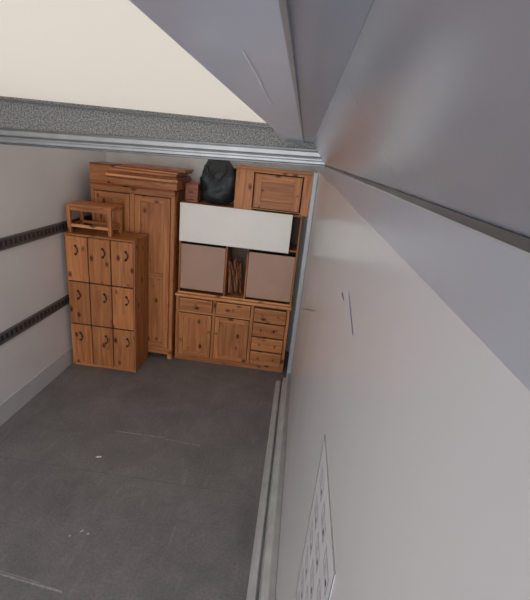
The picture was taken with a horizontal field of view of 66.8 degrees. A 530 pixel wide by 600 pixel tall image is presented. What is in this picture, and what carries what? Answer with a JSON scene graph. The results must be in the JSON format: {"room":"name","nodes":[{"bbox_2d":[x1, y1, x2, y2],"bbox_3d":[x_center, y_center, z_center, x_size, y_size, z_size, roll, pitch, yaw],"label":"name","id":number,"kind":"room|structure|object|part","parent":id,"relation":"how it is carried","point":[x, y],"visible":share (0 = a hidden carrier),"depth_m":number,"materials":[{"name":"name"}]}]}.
{"room":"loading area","nodes":[
{"label":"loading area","id":0,"kind":"room"},
{"bbox_2d":[0,144,105,403],"bbox_3d":[-2.366,0.312,1.800,0.050,2.680,7.120,7,20,3],"label":"wall","id":1,"kind":"structure","parent":0,"point":[36,183],"depth_m":3.75,"materials":[{"name":"white paint"}]},
{"bbox_2d":[0,294,68,345],"bbox_3d":[-2.386,0.830,2.001,0.018,0.100,7.050,7,20,3],"label":"rail","id":2,"kind":"object","parent":1,"relation":"attached to","point":[25,324],"visible":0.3,"depth_m":3.80,"materials":[{"name":"metal"}]},
{"bbox_2d":[0,347,73,425],"bbox_3d":[-2.459,1.475,2.220,0.012,0.200,7.120,7,20,3],"label":"baseboard","id":3,"kind":"structure","parent":1,"relation":"attached to","point":[17,400],"depth_m":3.96,"materials":[{"name":"grey metal"}]},
{"bbox_2d":[0,214,91,250],"bbox_3d":[-2.307,0.092,1.732,0.018,0.100,7.050,7,20,3],"label":"rail","id":4,"kind":"object","parent":1,"relation":"attached to","point":[11,241],"visible":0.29,"depth_m":3.68,"materials":[{"name":"metal"}]},
{"bbox_2d":[0,0,265,122],"bbox_3d":[-0.934,-0.781,1.268,2.570,0.012,7.120,7,20,3],"label":"ceiling","id":5,"kind":"structure","parent":0,"point":[106,53],"depth_m":1.17,"materials":[{"name":"white paint"}]},
{"bbox_2d":[0,96,315,148],"bbox_3d":[-0.817,-1.210,2.831,2.517,0.215,0.060,7,20,3],"label":"crossbeam","id":6,"kind":"object","parent":5,"relation":"attached to","point":[15,115],"visible":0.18,"depth_m":2.80,"materials":[{"name":"grey metal"}]},
{"bbox_2d":[0,98,271,127],"bbox_3d":[-0.955,-1.294,2.770,2.230,0.009,0.025,7,20,3],"label":"top lip","id":7,"kind":"object","parent":6,"relation":"attached to","point":[0,98],"visible":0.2,"depth_m":2.75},
{"bbox_2d":[0,128,317,151],"bbox_3d":[-0.824,-1.142,2.854,2.517,0.100,0.064,7,20,3],"label":"groove","id":8,"kind":"object","parent":6,"relation":"attached to","point":[10,129],"visible":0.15,"depth_m":2.82,"materials":[{"name":"metal"}]},
{"bbox_2d":[0,130,321,158],"bbox_3d":[-0.828,-1.116,2.856,2.517,0.121,0.078,7,20,3],"label":"metal rail","id":9,"kind":"object","parent":6,"relation":"attached to","point":[2,132],"visible":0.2,"depth_m":2.81,"materials":[{"name":"metal"}]},
{"bbox_2d":[0,137,322,161],"bbox_3d":[-0.831,-1.085,2.873,2.517,0.099,0.066,7,20,3],"label":"groove","id":10,"kind":"object","parent":6,"relation":"attached to","point":[40,140],"visible":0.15,"depth_m":2.83,"materials":[{"name":"metal"}]},
{"bbox_2d":[0,139,324,167],"bbox_3d":[-0.833,-1.066,2.872,2.517,0.107,0.082,7,20,3],"label":"metal rail","id":11,"kind":"object","parent":6,"relation":"attached to","point":[1,140],"visible":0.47,"depth_m":2.83,"materials":[{"name":"metal"}]},
{"bbox_2d":[129,0,302,141],"bbox_3d":[-0.039,-0.268,0.293,0.122,0.095,5.120,7,20,3],"label":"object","id":12,"kind":"structure","parent":5,"relation":"attached to","point":[216,33],"depth_m":0.41,"materials":[{"name":"grey metal"}]},
{"bbox_2d":[243,52,261,84],"bbox_3d":[-0.014,-0.296,0.521,0.003,0.001,0.205,7,20,3],"label":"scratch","id":13,"kind":"object","parent":12,"relation":"attached to","point":[243,52],"visible":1,"depth_m":0.50},
{"bbox_2d":[278,0,303,142],"bbox_3d":[0.016,-0.215,0.306,0.005,0.008,5.120,7,20,3],"label":"trim","id":14,"kind":"structure","parent":12,"relation":"attached to","point":[283,4],"depth_m":0.37,"materials":[{"name":"metal"}]},
{"bbox_2d":[0,349,288,599],"bbox_3d":[-1.227,1.745,2.222,2.640,0.060,7.180,7,20,3],"label":"floor","id":15,"kind":"structure","parent":0,"point":[148,539],"depth_m":3.11,"materials":[{"name":"grey concrete"}]},
{"bbox_2d":[0,571,39,582],"bbox_3d":[-1.447,1.634,2.372,0.267,0.001,0.032,7,20,3],"label":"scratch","id":16,"kind":"structure","parent":15,"relation":"on","point":[0,571],"depth_m":2.37},
{"bbox_2d":[0,573,61,592],"bbox_3d":[-1.369,1.651,2.347,0.405,0.001,0.050,7,20,3],"label":"scratch","id":17,"kind":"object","parent":15,"relation":"on","point":[1,574],"depth_m":2.35},
{"bbox_2d":[63,227,148,372],"bbox_3d":[-1.743,0.014,4.492,0.747,1.530,0.430,7,20,3],"label":"cabinet","id":18,"kind":"object","parent":15,"relation":"on","point":[108,276],"visible":0.99,"depth_m":4.31,"materials":[{"name":"wood"}]},
{"bbox_3d":[-1.949,-0.425,4.172,0.232,0.478,0.022,7,20,3],"label":"door","id":19,"kind":"part","parent":18,"relation":"part of","materials":[{"name":"brown wood"}]},
{"bbox_3d":[-1.998,0.033,4.339,0.232,0.478,0.022,7,20,3],"label":"door","id":20,"kind":"part","parent":18,"relation":"part of","materials":[{"name":"brown wood"}]},
{"bbox_3d":[-2.047,0.491,4.506,0.232,0.478,0.022,7,20,3],"label":"door","id":21,"kind":"part","parent":18,"relation":"part of","materials":[{"name":"brown wood"}]},
{"bbox_2d":[64,200,123,236],"bbox_3d":[-1.764,-0.850,4.184,0.480,0.292,0.300,7,20,3],"label":"wooden stool","id":22,"kind":"object","parent":18,"relation":"on","point":[83,206],"visible":1,"depth_m":4.08,"materials":[{"name":"brown wood"}]},
{"bbox_3d":[-1.987,-0.826,4.084,0.035,0.270,0.035,7,20,3],"label":"leg","id":23,"kind":"part","parent":22,"relation":"part of","materials":[{"name":"brown wood"}]},
{"bbox_3d":[-1.964,-0.907,4.314,0.035,0.270,0.035,7,20,3],"label":"leg","id":24,"kind":"part","parent":22,"relation":"part of","materials":[{"name":"brown wood"}]},
{"bbox_3d":[-1.750,-0.976,4.138,0.480,0.022,0.300,7,20,3],"label":"seat","id":25,"kind":"part","parent":22,"relation":"part of","materials":[{"name":"brown wood"}]},
{"bbox_3d":[-1.566,-0.772,4.060,0.035,0.270,0.035,7,20,3],"label":"leg","id":26,"kind":"part","parent":22,"relation":"part of","materials":[{"name":"brown wood"}]},
{"bbox_3d":[-1.543,-0.854,4.290,0.035,0.270,0.035,7,20,3],"label":"leg","id":27,"kind":"part","parent":22,"relation":"part of","materials":[{"name":"brown wood"}]},
{"bbox_3d":[-1.710,-0.395,4.159,0.232,0.478,0.022,7,20,3],"label":"door","id":28,"kind":"part","parent":18,"relation":"part of","materials":[{"name":"brown wood"}]},
{"bbox_3d":[-1.758,0.063,4.325,0.232,0.478,0.022,7,20,3],"label":"door","id":29,"kind":"part","parent":18,"relation":"part of","materials":[{"name":"brown wood"}]},
{"bbox_3d":[-1.807,0.522,4.492,0.232,0.478,0.022,7,20,3],"label":"door","id":30,"kind":"part","parent":18,"relation":"part of","materials":[{"name":"brown wood"}]},
{"bbox_3d":[-1.470,-0.364,4.145,0.232,0.478,0.022,7,20,3],"label":"door","id":31,"kind":"part","parent":18,"relation":"part of","materials":[{"name":"brown wood"}]},
{"bbox_3d":[-1.519,0.094,4.312,0.232,0.478,0.022,7,20,3],"label":"door","id":32,"kind":"part","parent":18,"relation":"part of","materials":[{"name":"brown wood"}]},
{"bbox_3d":[-1.568,0.552,4.479,0.232,0.478,0.022,7,20,3],"label":"door","id":33,"kind":"part","parent":18,"relation":"part of","materials":[{"name":"brown wood"}]},
{"bbox_2d":[4,457,255,496],"bbox_3d":[-1.206,1.371,3.165,2.340,0.001,0.003,7,20,3],"label":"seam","id":34,"kind":"structure","parent":15,"relation":"on","point":[4,457],"depth_m":3.15,"materials":[{"name":"grey"}]},
{"bbox_2d":[88,170,190,358],"bbox_3d":[-1.452,-0.396,4.780,1.005,2.159,0.702,7,20,3],"label":"wardrobe","id":35,"kind":"object","parent":15,"relation":"on","point":[155,212],"depth_m":4.41,"materials":[{"name":"brown wood"}]},
{"bbox_3d":[-1.942,-0.357,4.631,0.040,1.790,0.020,7,20,3],"label":"post","id":36,"kind":"part","parent":35,"relation":"part of","materials":[{"name":"brown wood"}]},
{"bbox_2d":[89,162,120,181],"bbox_3d":[-1.720,-1.401,4.387,0.239,0.180,0.326,7,20,3],"label":"wooden crate","id":37,"kind":"object","parent":35,"relation":"on","point":[98,170],"visible":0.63,"depth_m":4.24,"materials":[{"name":"brown wood"}]},
{"bbox_3d":[-1.712,-1.478,4.358,0.239,0.014,0.326,7,20,3],"label":"lid","id":38,"kind":"part","parent":37,"relation":"part of","materials":[{"name":"brown wood"}]},
{"bbox_3d":[-1.643,-1.128,4.326,0.250,0.065,0.026,7,20,3],"label":"door rail","id":39,"kind":"part","parent":35,"relation":"part of","materials":[{"name":"brown wood"}]},
{"bbox_3d":[-1.728,-0.331,4.622,0.254,1.649,0.012,7,20,3],"label":"door panel","id":40,"kind":"part","parent":35,"relation":"part of","materials":[{"name":"brown wood"}]},
{"bbox_3d":[-1.382,-1.305,4.512,0.945,0.015,0.590,7,20,3],"label":"cornice","id":41,"kind":"part","parent":35,"relation":"part of","materials":[{"name":"brown wood"}]},
{"bbox_3d":[-1.412,-1.166,4.292,0.925,0.060,0.020,7,20,3],"label":"rail","id":42,"kind":"part","parent":35,"relation":"part of","materials":[{"name":"brown wood"}]},
{"bbox_3d":[-1.512,-0.302,4.607,0.050,1.790,0.020,7,20,3],"label":"post","id":43,"kind":"part","parent":35,"relation":"part of","materials":[{"name":"brown wood"}]},
{"bbox_3d":[-1.383,-1.291,4.525,0.935,0.020,0.575,7,20,3],"label":"cornice","id":44,"kind":"part","parent":35,"relation":"part of","materials":[{"name":"brown wood"}]},
{"bbox_3d":[-1.234,-1.298,4.365,0.755,0.100,0.562,7,20,3],"label":"loose wooden drawer","id":45,"kind":"part","parent":35,"relation":"part of","materials":[{"name":"brown wood"}]},
{"bbox_2d":[109,167,187,177],"bbox_3d":[-1.238,-1.393,4.362,0.700,0.030,0.506,7,20,2],"label":"wood panel","id":46,"kind":"object","parent":35,"relation":"on","point":[110,168],"visible":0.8,"depth_m":4.13,"materials":[{"name":"brown wood"}]},
{"bbox_2d":[115,165,191,174],"bbox_3d":[-1.186,-1.407,4.340,0.680,0.020,0.466,8,20,6],"label":"wood panel","id":47,"kind":"object","parent":46,"relation":"on","point":[118,166],"visible":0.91,"depth_m":4.13,"materials":[{"name":"brown wood"}]},
{"bbox_2d":[121,163,193,172],"bbox_3d":[-1.148,-1.435,4.364,0.660,0.022,0.456,6,20,0],"label":"wood panel","id":48,"kind":"object","parent":47,"relation":"on","point":[135,165],"visible":1,"depth_m":4.17,"materials":[{"name":"brown wood"}]},
{"bbox_3d":[-1.228,-1.349,4.325,0.730,0.022,0.506,8,20,4],"label":"dismantled wood panel","id":49,"kind":"part","parent":35,"relation":"part of","materials":[{"name":"brown wood"}]},
{"bbox_3d":[-1.201,-1.072,4.301,0.263,0.065,0.026,7,20,3],"label":"door rail","id":50,"kind":"part","parent":35,"relation":"part of","materials":[{"name":"brown wood"}]},
{"bbox_3d":[-1.286,-0.274,4.597,0.267,1.649,0.012,7,20,3],"label":"door panel","id":51,"kind":"part","parent":35,"relation":"part of","materials":[{"name":"brown wood"}]},
{"bbox_3d":[-1.372,0.527,4.882,0.263,0.065,0.026,7,20,3],"label":"door rail","id":52,"kind":"part","parent":35,"relation":"part of","materials":[{"name":"brown wood"}]},
{"bbox_3d":[-1.597,0.573,4.925,0.925,0.080,0.020,7,20,3],"label":"plinth rail","id":53,"kind":"part","parent":35,"relation":"part of","materials":[{"name":"brown wood"}]},
{"bbox_3d":[-1.066,-0.246,4.582,0.040,1.790,0.020,7,20,3],"label":"post","id":54,"kind":"part","parent":35,"relation":"part of","materials":[{"name":"brown wood"}]},
{"bbox_2d":[117,431,164,437],"bbox_3d":[-1.128,1.212,3.625,0.462,0.001,0.016,7,20,3],"label":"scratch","id":55,"kind":"structure","parent":15,"relation":"on","point":[117,431],"depth_m":3.62},
{"bbox_2d":[175,288,292,372],"bbox_3d":[-0.392,0.335,4.990,1.369,0.860,0.489,7,20,3],"label":"sideboard","id":56,"kind":"object","parent":15,"relation":"on","point":[232,332],"visible":0.99,"depth_m":4.78,"materials":[{"name":"brown wood"}]},
{"bbox_3d":[-1.057,0.296,4.836,0.035,0.765,0.021,7,20,3],"label":"post","id":57,"kind":"part","parent":56,"relation":"part of","materials":[{"name":"brown wood"}]},
{"bbox_3d":[-0.875,0.654,4.936,0.283,0.055,0.026,7,20,3],"label":"door rail","id":58,"kind":"part","parent":56,"relation":"part of","materials":[{"name":"brown wood"}]},
{"bbox_3d":[-0.825,0.189,4.767,0.283,0.055,0.026,7,20,3],"label":"door rail","id":59,"kind":"part","parent":56,"relation":"part of","materials":[{"name":"brown wood"}]},
{"bbox_3d":[-0.850,0.419,4.857,0.287,0.446,0.012,7,20,3],"label":"door panel","id":60,"kind":"part","parent":56,"relation":"part of","materials":[{"name":"brown wood"}]},
{"bbox_3d":[-0.812,0.060,4.720,0.393,0.155,0.030,7,20,3],"label":"drawer","id":61,"kind":"part","parent":56,"relation":"part of","materials":[{"name":"brown wood"}]},
{"bbox_3d":[-0.622,0.352,4.811,0.035,0.765,0.021,7,20,3],"label":"post","id":62,"kind":"part","parent":56,"relation":"part of","materials":[{"name":"brown wood"}]},
{"bbox_3d":[-0.597,0.172,4.746,0.855,0.020,0.018,7,20,3],"label":"rail","id":63,"kind":"part","parent":56,"relation":"part of","materials":[{"name":"brown wood"}]},
{"bbox_3d":[-0.434,0.710,4.911,0.293,0.055,0.026,7,20,3],"label":"door rail","id":64,"kind":"part","parent":56,"relation":"part of","materials":[{"name":"brown wood"}]},
{"bbox_3d":[-0.409,0.476,4.832,0.297,0.446,0.012,7,20,3],"label":"door panel","id":65,"kind":"part","parent":56,"relation":"part of","materials":[{"name":"brown wood"}]},
{"bbox_3d":[-0.385,0.245,4.742,0.293,0.055,0.026,7,20,3],"label":"door rail","id":66,"kind":"part","parent":56,"relation":"part of","materials":[{"name":"brown wood"}]},
{"bbox_3d":[-0.371,0.116,4.695,0.403,0.155,0.030,7,20,3],"label":"drawer","id":67,"kind":"part","parent":56,"relation":"part of","materials":[{"name":"brown wood"}]},
{"bbox_3d":[-0.371,0.028,4.672,1.275,0.015,0.018,7,20,3],"label":"rail","id":68,"kind":"part","parent":56,"relation":"part of","materials":[{"name":"brown wood"}]},
{"bbox_2d":[178,200,302,306],"bbox_3d":[-0.293,-0.550,4.657,1.335,1.040,0.348,7,20,3],"label":"hutch","id":69,"kind":"object","parent":56,"relation":"on","point":[268,275],"visible":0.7,"depth_m":4.59,"materials":[{"name":"wood"}]},
{"bbox_2d":[185,182,203,202],"bbox_3d":[-0.781,-1.209,4.500,0.140,0.200,0.300,7,20,3],"label":"wooden box","id":70,"kind":"object","parent":69,"relation":"on","point":[193,189],"visible":0.86,"depth_m":4.37,"materials":[{"name":"brown wood"}]},
{"bbox_3d":[-0.716,-0.362,4.604,0.508,0.530,0.014,7,20,3],"label":"panel","id":71,"kind":"part","parent":69,"relation":"part of","materials":[{"name":"wood"}]},
{"bbox_2d":[200,159,236,204],"bbox_3d":[-0.494,-1.326,4.397,0.400,0.546,0.368,7,20,3],"label":"backpack","id":72,"kind":"object","parent":69,"relation":"on","point":[218,177],"visible":0.77,"depth_m":4.29,"materials":[{"name":"fabric"}]},
{"bbox_3d":[-0.360,-0.018,4.671,1.335,0.022,0.008,7,20,3],"label":"rail","id":73,"kind":"part","parent":69,"relation":"part of","materials":[{"name":"brown wood"}]},
{"bbox_2d":[228,258,242,293],"bbox_3d":[-0.342,-0.283,4.713,0.188,0.411,0.160,7,20,3],"label":"bundle","id":74,"kind":"object","parent":69,"relation":"in","point":[231,282],"visible":1,"depth_m":4.71,"materials":[{"name":"brown wood"}]},
{"bbox_2d":[179,202,292,253],"bbox_3d":[-0.329,-0.785,4.383,1.225,0.420,0.024,7,20,3],"label":"board","id":75,"kind":"object","parent":69,"relation":"attached to","point":[199,223],"visible":1,"depth_m":4.37,"materials":[{"name":"white wood"}]},
{"bbox_3d":[0.055,-0.257,4.562,0.516,0.535,0.014,7,20,3],"label":"panel","id":76,"kind":"part","parent":69,"relation":"part of","materials":[{"name":"cardboard"}]},
{"bbox_2d":[234,165,313,216],"bbox_3d":[0.097,-1.189,4.353,0.820,0.437,0.381,7,20,3],"label":"upper cabinet","id":77,"kind":"object","parent":69,"relation":"on","point":[273,190],"visible":0.95,"depth_m":4.21,"materials":[{"name":"brown wood"}]},
{"bbox_3d":[0.112,-0.944,4.290,0.520,0.025,0.020,7,20,3],"label":"rail","id":78,"kind":"part","parent":77,"relation":"part of","materials":[{"name":"brown wood"}]},
{"bbox_3d":[0.117,-0.996,4.259,0.340,0.075,0.030,7,20,3],"label":"door rail","id":79,"kind":"part","parent":77,"relation":"part of","materials":[{"name":"brown wood"}]},
{"bbox_3d":[0.131,-1.125,4.219,0.344,0.199,0.014,7,20,3],"label":"door panel","id":80,"kind":"part","parent":77,"relation":"part of","materials":[{"name":"brown wood"}]},
{"bbox_3d":[0.144,-1.249,4.167,0.340,0.075,0.030,7,20,3],"label":"door rail","id":81,"kind":"part","parent":77,"relation":"part of","materials":[{"name":"brown wood"}]},
{"bbox_3d":[0.151,-1.308,4.157,0.520,0.025,0.020,7,20,3],"label":"rail","id":82,"kind":"part","parent":77,"relation":"part of","materials":[{"name":"brown wood"}]},
{"bbox_2d":[289,245,296,252],"bbox_3d":[0.102,-0.616,4.604,0.522,0.018,0.310,7,20,3],"label":"shelf","id":83,"kind":"object","parent":69,"relation":"attached to","point":[292,248],"depth_m":4.54,"materials":[{"name":"brown wood"}]},
{"bbox_3d":[-0.176,0.409,4.786,0.035,0.765,0.021,7,20,3],"label":"post","id":84,"kind":"part","parent":56,"relation":"part of","materials":[{"name":"brown wood"}]},
{"bbox_3d":[0.002,0.710,4.866,0.373,0.169,0.030,7,20,3],"label":"drawer","id":85,"kind":"part","parent":56,"relation":"part of","materials":[{"name":"brown wood"}]},
{"bbox_3d":[0.021,0.537,4.803,0.373,0.169,0.030,7,20,3],"label":"drawer","id":86,"kind":"part","parent":56,"relation":"part of","materials":[{"name":"brown wood"}]},
{"bbox_3d":[0.039,0.364,4.740,0.373,0.169,0.030,7,20,3],"label":"drawer","id":87,"kind":"part","parent":56,"relation":"part of","materials":[{"name":"brown wood"}]},
{"bbox_3d":[0.058,0.191,4.677,0.373,0.169,0.030,7,20,3],"label":"drawer","id":88,"kind":"part","parent":56,"relation":"part of","materials":[{"name":"brown wood"}]},
{"bbox_3d":[0.240,0.462,4.762,0.035,0.765,0.021,7,20,3],"label":"post","id":89,"kind":"part","parent":56,"relation":"part of","materials":[{"name":"brown wood"}]},
{"bbox_2d":[106,152,316,351],"bbox_3d":[-0.750,-0.713,5.093,2.520,2.680,0.050,7,20,3],"label":"wall","id":90,"kind":"structure","parent":0,"point":[197,164],"depth_m":4.80,"materials":[{"name":"grey paint"}]},
{"bbox_2d":[275,170,529,599],"bbox_3d":[0.175,0.683,1.672,0.050,2.580,7.120,7,20,3],"label":"wall","id":91,"kind":"structure","parent":0,"point":[426,430],"depth_m":0.46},
{"bbox_2d":[246,374,290,599],"bbox_3d":[-0.092,1.945,1.676,0.159,0.165,6.240,7,20,3],"label":"baseboard","id":92,"kind":"structure","parent":91,"relation":"attached to","point":[264,590],"depth_m":2.92,"materials":[{"name":"metal"}]},
{"bbox_2d":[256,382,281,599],"bbox_3d":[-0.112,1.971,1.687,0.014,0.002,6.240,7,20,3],"label":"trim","id":93,"kind":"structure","parent":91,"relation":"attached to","point":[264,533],"depth_m":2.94,"materials":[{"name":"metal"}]},
{"bbox_2d":[286,172,318,377],"bbox_3d":[0.375,-0.121,4.266,0.047,2.360,0.060,7,20,3],"label":"trim","id":94,"kind":"structure","parent":91,"relation":"attached to","point":[315,175],"depth_m":4.16,"materials":[{"name":"grey metal"}]},
{"bbox_2d":[296,435,334,599],"bbox_3d":[0.108,0.679,0.958,0.002,0.580,0.370,7,20,3],"label":"sign","id":95,"kind":"object","parent":91,"relation":"attached to","point":[317,570],"visible":1,"depth_m":0.93,"materials":[{"name":"plastic"}]},
{"bbox_2d":[289,0,372,142],"bbox_3d":[0.052,-0.258,0.287,0.060,0.093,5.120,7,20,3],"label":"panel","id":96,"kind":"structure","parent":91,"relation":"attached to","point":[325,33],"depth_m":0.38,"materials":[{"name":"grey metal"}]},
{"bbox_2d":[313,0,529,237],"bbox_3d":[0.127,-0.184,0.306,0.108,0.228,5.120,7,20,3],"label":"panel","id":97,"kind":"structure","parent":91,"relation":"attached to","point":[430,101],"depth_m":0.25,"materials":[{"name":"grey metal"}]},
{"bbox_2d":[317,167,529,390],"bbox_3d":[0.260,-0.363,1.294,0.002,0.066,7.120,7,20,3],"label":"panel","id":98,"kind":"structure","parent":91,"relation":"attached to","point":[485,282],"depth_m":0.32,"materials":[{"name":"grey metal"}]},
{"bbox_2d":[325,165,529,256],"bbox_3d":[0.262,-0.401,1.281,0.004,0.008,7.120,7,20,3],"label":"trim","id":99,"kind":"structure","parent":91,"relation":"attached to","point":[522,242],"depth_m":0.33,"materials":[{"name":"metal"}]}
]}

